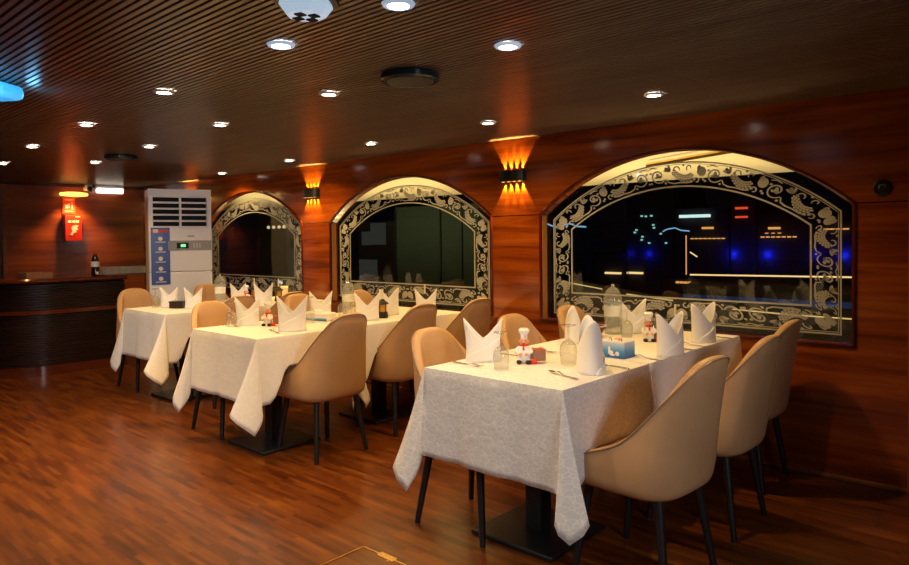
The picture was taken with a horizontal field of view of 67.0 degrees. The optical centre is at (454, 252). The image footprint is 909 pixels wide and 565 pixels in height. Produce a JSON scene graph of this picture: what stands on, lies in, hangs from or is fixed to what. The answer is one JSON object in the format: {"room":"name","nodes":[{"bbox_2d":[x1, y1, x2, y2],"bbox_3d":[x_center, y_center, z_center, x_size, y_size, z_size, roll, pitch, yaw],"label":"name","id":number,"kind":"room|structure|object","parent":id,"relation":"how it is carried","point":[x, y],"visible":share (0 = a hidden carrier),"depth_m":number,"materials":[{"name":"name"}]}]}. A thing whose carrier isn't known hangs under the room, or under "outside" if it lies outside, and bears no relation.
{"room":"restaurant dining room","nodes":[
{"label":"restaurant dining room","id":0,"kind":"room"},
{"bbox_2d":[0,184,143,289],"bbox_3d":[-6.813,0.223,7.003,0.100,2.202,7.192,0,2,42],"label":"wall","id":1,"kind":"structure","parent":0,"point":[112,224],"depth_m":8.96,"materials":[{"name":"brown wood"}]},
{"bbox_2d":[0,184,6,274],"bbox_3d":[-5.481,0.180,8.364,0.040,2.102,0.045,0,2,42],"label":"trim","id":2,"kind":"structure","parent":1,"relation":"attached to","point":[2,186],"depth_m":8.34,"materials":[{"name":"brown wood"}]},
{"bbox_2d":[62,198,74,213],"bbox_3d":[-5.000,-0.606,8.896,0.028,0.200,0.150,0,2,42],"label":"notice","id":3,"kind":"object","parent":1,"relation":"attached to","point":[68,204],"visible":1,"depth_m":8.88,"materials":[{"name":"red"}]},
{"bbox_2d":[62,215,82,240],"bbox_3d":[-4.950,-0.316,8.897,0.104,0.340,0.205,0,2,42],"label":"box","id":4,"kind":"object","parent":1,"relation":"attached to","point":[72,224],"visible":1,"depth_m":8.85,"materials":[{"name":"red paper"}]},
{"bbox_2d":[0,180,144,189],"bbox_3d":[-6.758,-0.807,6.920,0.080,0.040,7.192,0,2,42],"label":"trim","id":5,"kind":"structure","parent":1,"relation":"attached to","point":[1,181],"depth_m":8.70,"materials":[{"name":"brown wood"}]},
{"bbox_2d":[59,192,87,196],"bbox_3d":[-4.914,-0.751,8.861,0.175,0.060,0.350,0,2,42],"label":"recessed light","id":6,"kind":"object","parent":1,"relation":"in","point":[70,194],"visible":1,"depth_m":8.79,"materials":[{"name":"yellow"}]},
{"bbox_2d":[93,185,123,193],"bbox_3d":[-4.640,-0.846,9.217,0.126,0.111,0.370,0,2,42],"label":"emergency light","id":7,"kind":"object","parent":1,"relation":"attached to","point":[109,189],"visible":0.96,"depth_m":9.18,"materials":[{"name":"white plastic"}]},
{"bbox_2d":[0,0,908,186],"bbox_3d":[-2.714,-0.805,3.251,11.000,0.026,7.180,0,2,42],"label":"ceiling slats","id":8,"kind":"structure","parent":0,"point":[578,64],"depth_m":3.09,"materials":[{"name":"brown wood"}]},
{"bbox_2d":[0,81,23,101],"bbox_3d":[-2.134,-0.757,3.206,0.160,0.080,0.160,0,1,8],"label":"ceiling lamp","id":9,"kind":"object","parent":8,"relation":"hanging from","point":[8,92],"visible":1,"depth_m":3.20,"materials":[{"name":"blue plastic"}]},
{"bbox_2d":[104,154,137,160],"bbox_3d":[-2.917,-0.830,6.003,0.270,0.037,0.270,0,2,42],"label":"ceiling speaker","id":10,"kind":"object","parent":8,"relation":"attached to","point":[113,157],"visible":1,"depth_m":5.92,"materials":[{"name":"black plastic"}]},
{"bbox_2d":[152,88,174,94],"bbox_3d":[-1.456,-0.809,3.440,0.108,0.021,0.108,0,2,42],"label":"recessed light","id":11,"kind":"object","parent":8,"relation":"attached to","point":[162,91],"visible":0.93,"depth_m":3.42,"materials":[{"name":"white plastic"}]},
{"bbox_2d":[266,40,294,49],"bbox_3d":[-0.667,-0.801,2.636,0.108,0.021,0.108,0,2,42],"label":"recessed light","id":12,"kind":"object","parent":8,"relation":"attached to","point":[276,44],"visible":0.97,"depth_m":2.63,"materials":[{"name":"white plastic"}]},
{"bbox_2d":[273,0,338,22],"bbox_3d":[-0.466,-0.765,2.157,0.194,0.056,0.194,-2,2,-42],"label":"ceiling light","id":13,"kind":"object","parent":8,"relation":"attached to","point":[311,11],"visible":1,"depth_m":2.12,"materials":[{"name":"white plastic"}]},
{"bbox_2d":[318,91,338,96],"bbox_3d":[-0.646,-0.820,3.529,0.108,0.021,0.108,0,2,42],"label":"recessed light","id":14,"kind":"object","parent":8,"relation":"attached to","point":[322,93],"visible":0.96,"depth_m":3.51,"materials":[{"name":"white plastic"}]},
{"bbox_2d":[381,0,414,10],"bbox_3d":[-0.179,-0.796,2.192,0.108,0.021,0.108,0,2,42],"label":"recessed light","id":15,"kind":"object","parent":8,"relation":"attached to","point":[394,5],"visible":1,"depth_m":2.19,"materials":[{"name":"white plastic"}]},
{"bbox_2d":[380,67,439,87],"bbox_3d":[-0.204,-0.798,3.140,0.270,0.037,0.270,0,2,42],"label":"ceiling speaker","id":16,"kind":"object","parent":8,"relation":"attached to","point":[403,77],"visible":1,"depth_m":3.07,"materials":[{"name":"black plastic"}]},
{"bbox_2d":[386,76,433,86],"bbox_3d":[-0.203,-0.783,3.140,0.226,0.007,0.226,0,2,42],"label":"grille","id":17,"kind":"object","parent":16,"relation":"attached to","point":[394,81],"depth_m":3.13,"materials":[{"name":"black metal"}]},
{"bbox_2d":[494,41,521,50],"bbox_3d":[0.209,-0.811,2.684,0.108,0.021,0.108,0,2,42],"label":"recessed light","id":18,"kind":"object","parent":8,"relation":"attached to","point":[504,46],"visible":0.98,"depth_m":2.67,"materials":[{"name":"white plastic"}]},
{"bbox_2d":[0,355,908,564],"bbox_3d":[-2.693,1.359,3.295,11.400,0.100,7.592,0,2,42],"label":"floor","id":19,"kind":"structure","parent":0,"point":[94,470],"depth_m":3.53,"materials":[{"name":"brown wood"}]},
{"bbox_2d":[0,274,126,378],"bbox_3d":[-4.665,0.747,7.576,1.815,0.985,1.335,0,2,42],"label":"bar counter","id":20,"kind":"object","parent":19,"relation":"on","point":[55,325],"depth_m":7.01,"materials":[{"name":"brown wood"}]},
{"bbox_2d":[17,272,52,278],"bbox_3d":[-4.337,0.233,7.096,0.220,0.055,0.250,0,2,37],"label":"wooden tray","id":21,"kind":"object","parent":20,"relation":"on","point":[26,275],"visible":0.99,"depth_m":7.03,"materials":[{"name":"brown wood"}]},
{"bbox_2d":[0,274,126,284],"bbox_3d":[-4.670,0.277,7.566,1.815,0.045,1.335,0,2,42],"label":"countertop","id":22,"kind":"structure","parent":20,"relation":"on","point":[4,279],"depth_m":7.06,"materials":[{"name":"brown wood"}]},
{"bbox_2d":[91,251,99,275],"bbox_3d":[-3.863,0.118,7.379,0.084,0.262,0.083,0,2,42],"label":"drink bottle","id":23,"kind":"object","parent":20,"relation":"on","point":[95,264],"visible":1,"depth_m":7.35,"materials":[{"name":"black glass"}]},
{"bbox_2d":[116,288,178,391],"bbox_3d":[-2.894,0.795,6.438,0.565,0.903,0.485,0,2,42],"label":"dining chair","id":24,"kind":"object","parent":19,"relation":"on","point":[131,297],"visible":0.33,"depth_m":6.48,"materials":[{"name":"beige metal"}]},
{"bbox_2d":[145,188,211,367],"bbox_3d":[-2.984,0.274,7.448,0.630,1.900,0.311,-1,1,-31],"label":"air conditioner","id":25,"kind":"object","parent":19,"relation":"on","point":[178,235],"visible":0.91,"depth_m":7.31,"materials":[{"name":"beige plastic"}]},
{"bbox_2d":[147,188,210,227],"bbox_3d":[-2.944,-0.467,7.343,0.265,0.415,0.616,0,2,42],"label":"outlet","id":26,"kind":"object","parent":25,"relation":"attached to","point":[166,208],"depth_m":7.32,"materials":[{"name":"white plastic"}]},
{"bbox_2d":[151,338,212,401],"bbox_3d":[-2.352,0.870,6.012,0.773,0.756,0.702,0,2,42],"label":"dining table","id":27,"kind":"object","parent":19,"relation":"on","point":[167,395],"visible":0.19,"depth_m":5.96,"materials":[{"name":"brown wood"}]},
{"bbox_2d":[110,306,191,385],"bbox_3d":[-2.356,0.764,5.971,0.948,0.556,1.039,-2,2,-41],"label":"tablecloth","id":28,"kind":"object","parent":27,"relation":"on","point":[157,335],"visible":0.59,"depth_m":5.62,"materials":[{"name":"fabric"}]},
{"bbox_2d":[160,287,177,307],"bbox_3d":[-2.531,0.396,6.080,0.161,0.176,0.090,-1,1,3],"label":"folded napkin","id":29,"kind":"object","parent":28,"relation":"on","point":[165,298],"visible":0.78,"depth_m":6.05,"materials":[{"name":"white fabric"}]},
{"bbox_2d":[168,301,184,307],"bbox_3d":[-2.416,0.453,5.993,0.125,0.058,0.085,-1,1,5],"label":"box","id":30,"kind":"object","parent":28,"relation":"on","point":[172,304],"visible":0.81,"depth_m":5.95,"materials":[{"name":"brown wood"}]},
{"bbox_2d":[184,287,202,308],"bbox_3d":[-2.271,0.394,5.965,0.164,0.180,0.093,-1,1,3],"label":"folded napkin","id":31,"kind":"object","parent":28,"relation":"on","point":[191,301],"visible":0.78,"depth_m":5.94,"materials":[{"name":"white fabric"}]},
{"bbox_2d":[193,283,228,301],"bbox_3d":[-2.406,0.777,7.035,0.565,0.903,0.485,0,2,42],"label":"dining chair","id":32,"kind":"object","parent":19,"relation":"on","point":[208,292],"visible":0.14,"depth_m":7.17,"materials":[{"name":"beige leather"}]},
{"bbox_2d":[191,301,235,439],"bbox_3d":[-1.633,0.813,4.955,0.565,0.903,0.485,0,2,42],"label":"dining chair","id":33,"kind":"object","parent":19,"relation":"on","point":[206,313],"visible":0.23,"depth_m":5.04,"materials":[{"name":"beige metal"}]},
{"bbox_2d":[184,295,254,408],"bbox_3d":[-1.919,0.799,5.755,0.565,0.903,0.485,0,2,42],"label":"dining chair","id":34,"kind":"object","parent":19,"relation":"on","point":[247,301],"visible":0.13,"depth_m":5.57,"materials":[{"name":"beige leather"}]},
{"bbox_2d":[227,395,319,455],"bbox_3d":[-1.213,0.888,4.592,0.768,0.756,0.702,0,2,42],"label":"dining table","id":35,"kind":"object","parent":19,"relation":"on","point":[265,442],"visible":0.48,"depth_m":4.55,"materials":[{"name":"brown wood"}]},
{"bbox_2d":[173,320,369,436],"bbox_3d":[-1.258,0.781,4.584,1.015,0.556,1.036,0,2,42],"label":"tablecloth","id":36,"kind":"object","parent":35,"relation":"on","point":[246,366],"visible":0.64,"depth_m":4.24,"materials":[{"name":"fabric"}]},
{"bbox_2d":[234,297,259,325],"bbox_3d":[-1.429,0.404,4.734,0.178,0.195,0.100,-1,1,2],"label":"folded napkin","id":37,"kind":"object","parent":36,"relation":"on","point":[244,317],"visible":0.99,"depth_m":4.70,"materials":[{"name":"white fabric"}]},
{"bbox_2d":[261,302,278,325],"bbox_3d":[-1.248,0.418,4.678,0.144,0.165,0.075,-1,1,-9],"label":"chef figurine","id":38,"kind":"object","parent":36,"relation":"on","point":[267,318],"visible":0.95,"depth_m":4.67,"materials":[{"name":"white ceramic"}]},
{"bbox_2d":[276,296,307,331],"bbox_3d":[-1.046,0.391,4.419,0.206,0.225,0.116,-1,1,4],"label":"folded napkin","id":39,"kind":"object","parent":36,"relation":"on","point":[289,320],"visible":1,"depth_m":4.38,"materials":[{"name":"white fabric"}]},
{"bbox_2d":[262,291,305,320],"bbox_3d":[-1.569,0.787,6.140,0.565,0.903,0.485,0,2,42],"label":"dining chair","id":40,"kind":"object","parent":19,"relation":"on","point":[274,310],"visible":0.1,"depth_m":5.88,"materials":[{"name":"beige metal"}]},
{"bbox_2d":[284,293,354,405],"bbox_3d":[-1.109,0.795,5.547,0.565,0.903,0.485,0,2,42],"label":"dining chair","id":41,"kind":"object","parent":19,"relation":"on","point":[292,301],"visible":0.08,"depth_m":5.65,"materials":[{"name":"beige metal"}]},
{"bbox_2d":[277,313,368,464],"bbox_3d":[-0.818,0.817,4.357,0.565,0.903,0.485,0,2,42],"label":"dining chair","id":42,"kind":"object","parent":19,"relation":"on","point":[333,367],"visible":0.94,"depth_m":4.16,"materials":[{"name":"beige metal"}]},
{"bbox_2d":[321,546,405,564],"bbox_3d":[-0.363,1.302,2.382,0.904,0.004,0.918,0,2,42],"label":"floor hatch","id":43,"kind":"object","parent":19,"relation":"on","point":[383,555],"visible":1,"depth_m":2.91,"materials":[{"name":"gold metal"}]},
{"bbox_2d":[339,379,412,424],"bbox_3d":[-0.585,0.866,5.284,0.768,0.756,1.115,0,2,42],"label":"dining table","id":44,"kind":"object","parent":19,"relation":"on","point":[379,411],"visible":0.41,"depth_m":5.25,"materials":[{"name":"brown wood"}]},
{"bbox_2d":[285,306,459,409],"bbox_3d":[-0.584,0.759,5.280,0.871,0.556,1.221,0,2,42],"label":"tablecloth","id":45,"kind":"object","parent":44,"relation":"on","point":[377,331],"visible":0.09,"depth_m":4.82,"materials":[{"name":"fabric"}]},
{"bbox_2d":[309,291,331,311],"bbox_3d":[-1.017,0.389,5.218,0.178,0.195,0.100,-1,1,-1],"label":"folded napkin","id":46,"kind":"object","parent":45,"relation":"on","point":[315,304],"visible":0.57,"depth_m":5.19,"materials":[{"name":"white fabric"}]},
{"bbox_2d":[306,309,335,320],"bbox_3d":[-0.992,0.452,4.995,0.240,0.078,0.112,0,1,25],"label":"packet","id":47,"kind":"object","parent":45,"relation":"on","point":[320,315],"visible":0.83,"depth_m":4.95,"materials":[{"name":"white paper"}]},
{"bbox_2d":[342,279,354,313],"bbox_3d":[-0.835,0.346,5.391,0.103,0.270,0.103,0,1,25],"label":"water bottle","id":48,"kind":"object","parent":45,"relation":"on","point":[349,297],"visible":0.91,"depth_m":5.36,"materials":[{"name":"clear plastic"}]},
{"bbox_2d":[354,292,379,320],"bbox_3d":[-0.629,0.385,4.960,0.187,0.205,0.105,-1,1,-9],"label":"folded napkin","id":49,"kind":"object","parent":45,"relation":"on","point":[371,311],"visible":0.83,"depth_m":4.93,"materials":[{"name":"white fabric"}]},
{"bbox_2d":[379,289,388,317],"bbox_3d":[-0.533,0.377,5.091,0.085,0.215,0.085,-1,1,-25],"label":"condiment caddy","id":50,"kind":"object","parent":45,"relation":"on","point":[383,313],"visible":0.89,"depth_m":5.07,"materials":[{"name":"black"}]},
{"bbox_2d":[379,288,398,315],"bbox_3d":[-0.501,0.377,5.278,0.187,0.205,0.105,-2,2,-44],"label":"folded napkin","id":51,"kind":"object","parent":45,"relation":"on","point":[392,308],"visible":0.66,"depth_m":5.25,"materials":[{"name":"white fabric"}]},
{"bbox_2d":[414,288,436,304],"bbox_3d":[-0.225,0.377,5.390,0.178,0.195,0.100,-1,1,-1],"label":"folded napkin","id":52,"kind":"object","parent":45,"relation":"on","point":[419,299],"visible":0.49,"depth_m":5.37,"materials":[{"name":"white fabric"}]},
{"bbox_2d":[345,289,414,394],"bbox_3d":[-0.675,0.782,5.936,0.565,0.903,0.485,0,2,42],"label":"dining chair","id":53,"kind":"object","parent":19,"relation":"on","point":[366,297],"visible":0.09,"depth_m":6.08,"materials":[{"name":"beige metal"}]},
{"bbox_2d":[356,303,436,436],"bbox_3d":[-0.392,0.801,4.922,0.565,0.903,0.485,0,2,42],"label":"dining chair","id":54,"kind":"object","parent":19,"relation":"on","point":[393,359],"visible":0.51,"depth_m":4.69,"materials":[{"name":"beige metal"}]},
{"bbox_2d":[411,327,525,547],"bbox_3d":[0.068,0.830,3.296,0.565,0.903,0.485,0,2,42],"label":"dining chair","id":55,"kind":"object","parent":19,"relation":"on","point":[431,346],"visible":0.22,"depth_m":3.35,"materials":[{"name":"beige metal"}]},
{"bbox_2d":[446,298,491,349],"bbox_3d":[0.014,0.788,5.310,0.565,0.903,0.485,0,2,42],"label":"dining chair","id":56,"kind":"object","parent":19,"relation":"on","point":[476,312],"visible":0.25,"depth_m":5.08,"materials":[{"name":"beige leather"}]},
{"bbox_2d":[498,313,546,351],"bbox_3d":[0.525,0.813,3.873,0.565,0.903,0.485,0,2,42],"label":"dining chair","id":57,"kind":"object","parent":19,"relation":"on","point":[511,323],"visible":0.13,"depth_m":4.00,"materials":[{"name":"beige leather"}]},
{"bbox_2d":[471,485,604,561],"bbox_3d":[0.382,0.901,3.143,0.728,0.756,0.702,0,2,42],"label":"dining table","id":58,"kind":"object","parent":19,"relation":"on","point":[529,528],"visible":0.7,"depth_m":3.10,"materials":[{"name":"black metal"}]},
{"bbox_2d":[393,348,657,545],"bbox_3d":[0.391,0.794,3.156,1.018,0.556,0.962,0,2,42],"label":"tablecloth","id":59,"kind":"object","parent":58,"relation":"on","point":[532,425],"visible":0.79,"depth_m":2.85,"materials":[{"name":"fabric"}]},
{"bbox_2d":[463,318,501,362],"bbox_3d":[0.135,0.413,3.266,0.187,0.205,0.105,0,1,7],"label":"folded napkin","id":60,"kind":"object","parent":59,"relation":"on","point":[479,349],"visible":0.98,"depth_m":3.23,"materials":[{"name":"white fabric"}]},
{"bbox_2d":[514,328,545,363],"bbox_3d":[0.350,0.433,3.187,0.144,0.165,0.075,-1,1,-9],"label":"chef figurine","id":61,"kind":"object","parent":59,"relation":"on","point":[524,352],"visible":1,"depth_m":3.17,"materials":[{"name":"white ceramic"}]},
{"bbox_2d":[577,315,605,375],"bbox_3d":[0.591,0.399,2.971,0.121,0.236,0.215,-1,1,5],"label":"folded napkin","id":62,"kind":"object","parent":59,"relation":"on","point":[591,357],"visible":1,"depth_m":2.89,"materials":[{"name":"white fabric"}]},
{"bbox_2d":[556,305,585,338],"bbox_3d":[0.936,0.798,4.364,0.565,0.903,0.485,0,2,42],"label":"dining chair","id":63,"kind":"object","parent":19,"relation":"on","point":[562,311],"visible":0.07,"depth_m":4.43,"materials":[{"name":"beige leather"}]},
{"bbox_2d":[572,355,729,564],"bbox_3d":[0.797,0.834,2.751,0.485,0.903,0.565,-2,2,-44],"label":"dining chair","id":64,"kind":"object","parent":19,"relation":"on","point":[671,455],"visible":0.92,"depth_m":2.54,"materials":[{"name":"beige leather"}]},
{"bbox_2d":[646,334,781,542],"bbox_3d":[1.238,0.819,3.259,0.565,0.903,0.485,0,2,42],"label":"dining chair","id":65,"kind":"object","parent":19,"relation":"on","point":[748,389],"visible":0.51,"depth_m":3.02,"materials":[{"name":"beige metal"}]},
{"bbox_2d":[716,319,802,494],"bbox_3d":[1.611,0.803,3.811,0.565,0.903,0.485,0,2,42],"label":"dining chair","id":66,"kind":"object","parent":19,"relation":"on","point":[789,331],"visible":0.31,"depth_m":3.60,"materials":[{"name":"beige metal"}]},
{"bbox_3d":[1.010,0.880,3.835,0.728,0.756,1.115,0,2,42],"label":"dining table","id":67,"kind":"object","parent":19,"relation":"on","visible":0},
{"bbox_2d":[530,327,741,413],"bbox_3d":[1.009,0.773,3.832,0.826,0.556,1.214,0,2,42],"label":"tablecloth","id":68,"kind":"object","parent":67,"relation":"on","point":[666,374],"visible":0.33,"depth_m":3.55,"materials":[{"name":"fabric"}]},
{"bbox_2d":[564,306,580,344],"bbox_3d":[0.657,0.402,3.796,0.100,0.195,0.178,0,1,9],"label":"folded napkin","id":69,"kind":"object","parent":68,"relation":"on","point":[572,333],"visible":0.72,"depth_m":3.73,"materials":[{"name":"white fabric"}]},
{"bbox_2d":[603,284,621,334],"bbox_3d":[0.953,0.339,4.131,0.113,0.298,0.113,0,2,42],"label":"water bottle","id":70,"kind":"object","parent":68,"relation":"on","point":[612,309],"visible":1,"depth_m":4.10,"materials":[{"name":"clear plastic"}]},
{"bbox_2d":[602,337,634,358],"bbox_3d":[0.797,0.460,3.343,0.125,0.094,0.102,1,2,44],"label":"tissue box","id":71,"kind":"object","parent":68,"relation":"on","point":[616,347],"visible":0.98,"depth_m":3.31,"materials":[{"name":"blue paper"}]},
{"bbox_2d":[618,298,645,333],"bbox_3d":[1.080,0.384,4.164,0.187,0.205,0.105,-1,1,-15],"label":"folded napkin","id":72,"kind":"object","parent":68,"relation":"on","point":[637,318],"visible":0.87,"depth_m":4.12,"materials":[{"name":"white fabric"}]},
{"bbox_2d":[641,312,656,341],"bbox_3d":[1.106,0.411,3.814,0.144,0.165,0.075,-1,1,-18],"label":"chef figurine","id":73,"kind":"object","parent":68,"relation":"on","point":[649,332],"visible":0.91,"depth_m":3.80,"materials":[{"name":"white ceramic"}]},
{"bbox_2d":[656,311,683,356],"bbox_3d":[1.062,0.399,3.378,0.191,0.209,0.107,-1,1,-35],"label":"folded napkin","id":74,"kind":"object","parent":68,"relation":"on","point":[670,337],"visible":1,"depth_m":3.33,"materials":[{"name":"white fabric"}]},
{"bbox_2d":[691,302,716,343],"bbox_3d":[1.372,0.384,3.778,0.196,0.215,0.110,-1,1,-35],"label":"folded napkin","id":75,"kind":"object","parent":68,"relation":"on","point":[703,324],"visible":1,"depth_m":3.73,"materials":[{"name":"white fabric"}]},
{"bbox_3d":[-1.820,0.851,6.598,0.773,0.756,0.830,0,2,42],"label":"dining table","id":76,"kind":"object","parent":19,"relation":"on","visible":0},
{"bbox_2d":[220,296,323,320],"bbox_3d":[-1.821,0.745,6.596,0.878,0.556,0.933,0,2,42],"label":"tablecloth","id":77,"kind":"object","parent":76,"relation":"on","point":[261,306],"visible":0.02,"depth_m":6.14,"materials":[{"name":"fabric"}]},
{"bbox_2d":[214,274,225,298],"bbox_3d":[-2.161,0.337,6.325,0.105,0.276,0.105,0,1,25],"label":"water bottle","id":78,"kind":"object","parent":77,"relation":"on","point":[221,288],"visible":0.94,"depth_m":6.29,"materials":[{"name":"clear plastic"}]},
{"bbox_2d":[230,283,245,297],"bbox_3d":[-2.090,0.381,6.625,0.159,0.174,0.090,-1,1,2],"label":"folded napkin","id":79,"kind":"object","parent":77,"relation":"on","point":[234,292],"visible":0.5,"depth_m":6.60,"materials":[{"name":"white fabric"}]},
{"bbox_2d":[253,283,272,303],"bbox_3d":[-1.756,0.374,6.308,0.178,0.195,0.100,-1,1,-9],"label":"folded napkin","id":80,"kind":"object","parent":77,"relation":"on","point":[266,296],"visible":0.84,"depth_m":6.28,"materials":[{"name":"white fabric"}]},
{"bbox_2d":[142,86,908,495],"bbox_3d":[-0.278,0.150,5.943,11.000,2.152,0.130,0,2,42],"label":"wall","id":81,"kind":"structure","parent":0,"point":[846,412],"depth_m":3.93,"materials":[{"name":"red wood"}]},
{"bbox_2d":[211,191,303,296],"bbox_3d":[-2.310,-0.109,7.799,2.074,1.178,0.084,0,2,42],"label":"window","id":82,"kind":"structure","parent":81,"relation":"attached to","point":[255,208],"depth_m":7.68,"materials":[{"name":"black glass"}]},
{"bbox_2d":[302,189,319,197],"bbox_3d":[-1.459,-0.597,6.921,0.235,0.087,0.075,0,2,42],"label":"wall sconce","id":83,"kind":"object","parent":81,"relation":"attached to","point":[306,193],"visible":1,"depth_m":6.87,"materials":[{"name":"black metal"}]},
{"bbox_2d":[329,175,493,315],"bbox_3d":[-0.447,-0.093,6.106,2.074,1.178,0.084,0,2,42],"label":"window","id":84,"kind":"structure","parent":81,"relation":"attached to","point":[332,226],"depth_m":6.05,"materials":[{"name":"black glass"}]},
{"bbox_2d":[499,169,526,182],"bbox_3d":[0.430,-0.581,5.206,0.235,0.087,0.075,0,2,42],"label":"wall sconce","id":85,"kind":"object","parent":81,"relation":"attached to","point":[517,175],"visible":1,"depth_m":5.15,"materials":[{"name":"black metal"}]},
{"bbox_2d":[367,380,907,493],"bbox_3d":[-1.000,1.209,6.600,9.060,0.024,0.016,0,2,42],"label":"baseboard","id":86,"kind":"structure","parent":81,"relation":"attached to","point":[790,467],"depth_m":3.80,"materials":[{"name":"brown wood"}]},
{"bbox_2d":[539,147,855,347],"bbox_3d":[1.416,-0.077,4.414,2.074,1.178,0.084,0,2,42],"label":"window","id":87,"kind":"structure","parent":81,"relation":"attached to","point":[826,324],"depth_m":4.20,"materials":[{"name":"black glass"}]},
{"bbox_2d":[872,179,892,196],"bbox_3d":[2.244,-0.339,3.601,0.090,0.090,0.023,0,2,42],"label":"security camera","id":88,"kind":"object","parent":81,"relation":"attached to","point":[883,187],"visible":1,"depth_m":3.60,"materials":[{"name":"black plastic"}]},
{"bbox_2d":[556,280,851,342],"bbox_3d":[3.005,1.303,7.374,4.251,1.917,0.507,0,2,42],"label":"ledge","id":89,"kind":"object","parent":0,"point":[578,286],"visible":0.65,"depth_m":7.49,"materials":[{"name":"black metal"}]},
{"bbox_2d":[556,280,601,288],"bbox_3d":[1.505,0.388,8.376,0.672,0.099,0.014,0,2,42],"label":"light","id":90,"kind":"object","parent":89,"relation":"attached to","point":[556,280],"depth_m":8.29,"materials":[{"name":"white"}]},
{"bbox_2d":[626,294,672,300],"bbox_3d":[2.198,0.504,7.749,0.561,0.059,0.014,0,2,42],"label":"light","id":91,"kind":"object","parent":89,"relation":"attached to","point":[626,294],"depth_m":7.66,"materials":[{"name":"white"}]},
{"bbox_2d":[732,309,851,319],"bbox_3d":[3.646,0.607,6.437,2.050,0.039,0.014,0,2,42],"label":"light","id":92,"kind":"object","parent":89,"relation":"attached to","point":[732,309],"depth_m":6.81,"materials":[{"name":"white"}]},
{"label":"outside","id":93,"kind":"structure","parent":0,"visible":0},
{"bbox_2d":[226,275,592,317],"bbox_3d":[11.184,2.042,18.282,60.000,0.100,33.000,0,2,42],"label":"harbour water","id":94,"kind":"structure","parent":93,"point":[551,314],"depth_m":35.45,"materials":[{"name":"black liquid"}]},
{"bbox_2d":[259,211,338,299],"bbox_3d":[-3.441,0.619,14.958,1.500,3.000,1.120,0,2,42],"label":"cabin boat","id":95,"kind":"object","parent":94,"relation":"on","point":[276,240],"visible":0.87,"depth_m":14.63,"materials":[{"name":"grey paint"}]},
{"bbox_2d":[358,221,394,300],"bbox_3d":[-1.297,0.764,14.122,1.300,2.800,0.780,0,2,42],"label":"cabin boat","id":96,"kind":"object","parent":94,"relation":"on","point":[376,239],"visible":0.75,"depth_m":13.88,"materials":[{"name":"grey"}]},
{"bbox_2d":[394,203,490,309],"bbox_3d":[0.070,0.648,11.833,1.900,2.900,1.225,0,2,42],"label":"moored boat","id":97,"kind":"object","parent":94,"relation":"on","point":[432,246],"visible":0.22,"depth_m":11.29,"materials":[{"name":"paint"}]},
{"bbox_2d":[593,253,642,289],"bbox_3d":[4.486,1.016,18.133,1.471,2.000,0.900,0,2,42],"label":"building","id":98,"kind":"structure","parent":94,"relation":"on","point":[608,268],"depth_m":17.98,"materials":[{"name":"grey"}]},
{"bbox_2d":[626,185,705,295],"bbox_3d":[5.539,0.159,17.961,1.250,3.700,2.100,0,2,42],"label":"building","id":99,"kind":"structure","parent":94,"relation":"on","point":[649,213],"depth_m":17.23,"materials":[{"name":"grey"}]},
{"bbox_2d":[663,227,689,295],"bbox_3d":[5.209,0.759,16.116,0.674,2.704,0.046,0,2,42],"label":"sign","id":100,"kind":"object","parent":94,"relation":"on","point":[674,227],"visible":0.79,"depth_m":16.19,"materials":[{"name":"black"}]},
{"bbox_2d":[664,278,705,297],"bbox_3d":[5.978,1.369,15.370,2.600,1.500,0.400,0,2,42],"label":"building","id":101,"kind":"structure","parent":94,"relation":"on","point":[673,287],"depth_m":15.97,"materials":[{"name":"grey"}]},
{"bbox_2d":[675,207,730,278],"bbox_3d":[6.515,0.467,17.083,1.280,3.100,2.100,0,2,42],"label":"building","id":102,"kind":"structure","parent":94,"relation":"on","point":[709,228],"depth_m":16.31,"materials":[{"name":"grey"}]},
{"bbox_2d":[731,199,782,278],"bbox_3d":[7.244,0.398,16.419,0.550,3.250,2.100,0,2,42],"label":"building","id":103,"kind":"structure","parent":94,"relation":"on","point":[744,213],"depth_m":15.70,"materials":[{"name":"grey"}]},
{"bbox_2d":[682,294,851,315],"bbox_3d":[3.959,1.412,8.387,2.200,1.735,0.530,0,2,42],"label":"floating dock","id":104,"kind":"object","parent":94,"relation":"on","point":[846,306],"visible":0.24,"depth_m":8.11,"materials":[{"name":"grey"}]},
{"bbox_2d":[686,235,851,301],"bbox_3d":[5.689,0.943,9.246,4.900,2.400,1.311,0,2,42],"label":"moored boat","id":105,"kind":"object","parent":94,"relation":"on","point":[732,287],"visible":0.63,"depth_m":9.79,"materials":[{"name":"black"}]},
{"bbox_2d":[690,274,851,277],"bbox_3d":[5.282,0.318,8.726,4.710,0.082,0.022,0,2,42],"label":"light","id":106,"kind":"object","parent":105,"relation":"attached to","point":[690,274],"depth_m":9.56,"materials":[{"name":"white"}]},
{"bbox_2d":[758,212,851,281],"bbox_3d":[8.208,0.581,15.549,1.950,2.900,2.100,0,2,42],"label":"building","id":107,"kind":"structure","parent":94,"relation":"on","point":[783,239],"depth_m":14.92,"materials":[{"name":"grey"}]},
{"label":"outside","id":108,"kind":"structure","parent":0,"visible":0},
{"bbox_2d":[223,151,794,209],"bbox_3d":[0.592,-0.813,7.337,18.000,0.060,2.908,0,2,42],"label":"window arch recess","id":109,"kind":"structure","parent":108,"point":[732,158],"depth_m":6.85,"materials":[{"name":"beige"}]},
{"bbox_2d":[646,151,729,166],"bbox_3d":[1.748,-0.709,5.168,0.036,0.036,0.989,-1,1,-19],"label":"light strip","id":110,"kind":"object","parent":109,"relation":"attached to","point":[713,153],"visible":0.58,"depth_m":5.12,"materials":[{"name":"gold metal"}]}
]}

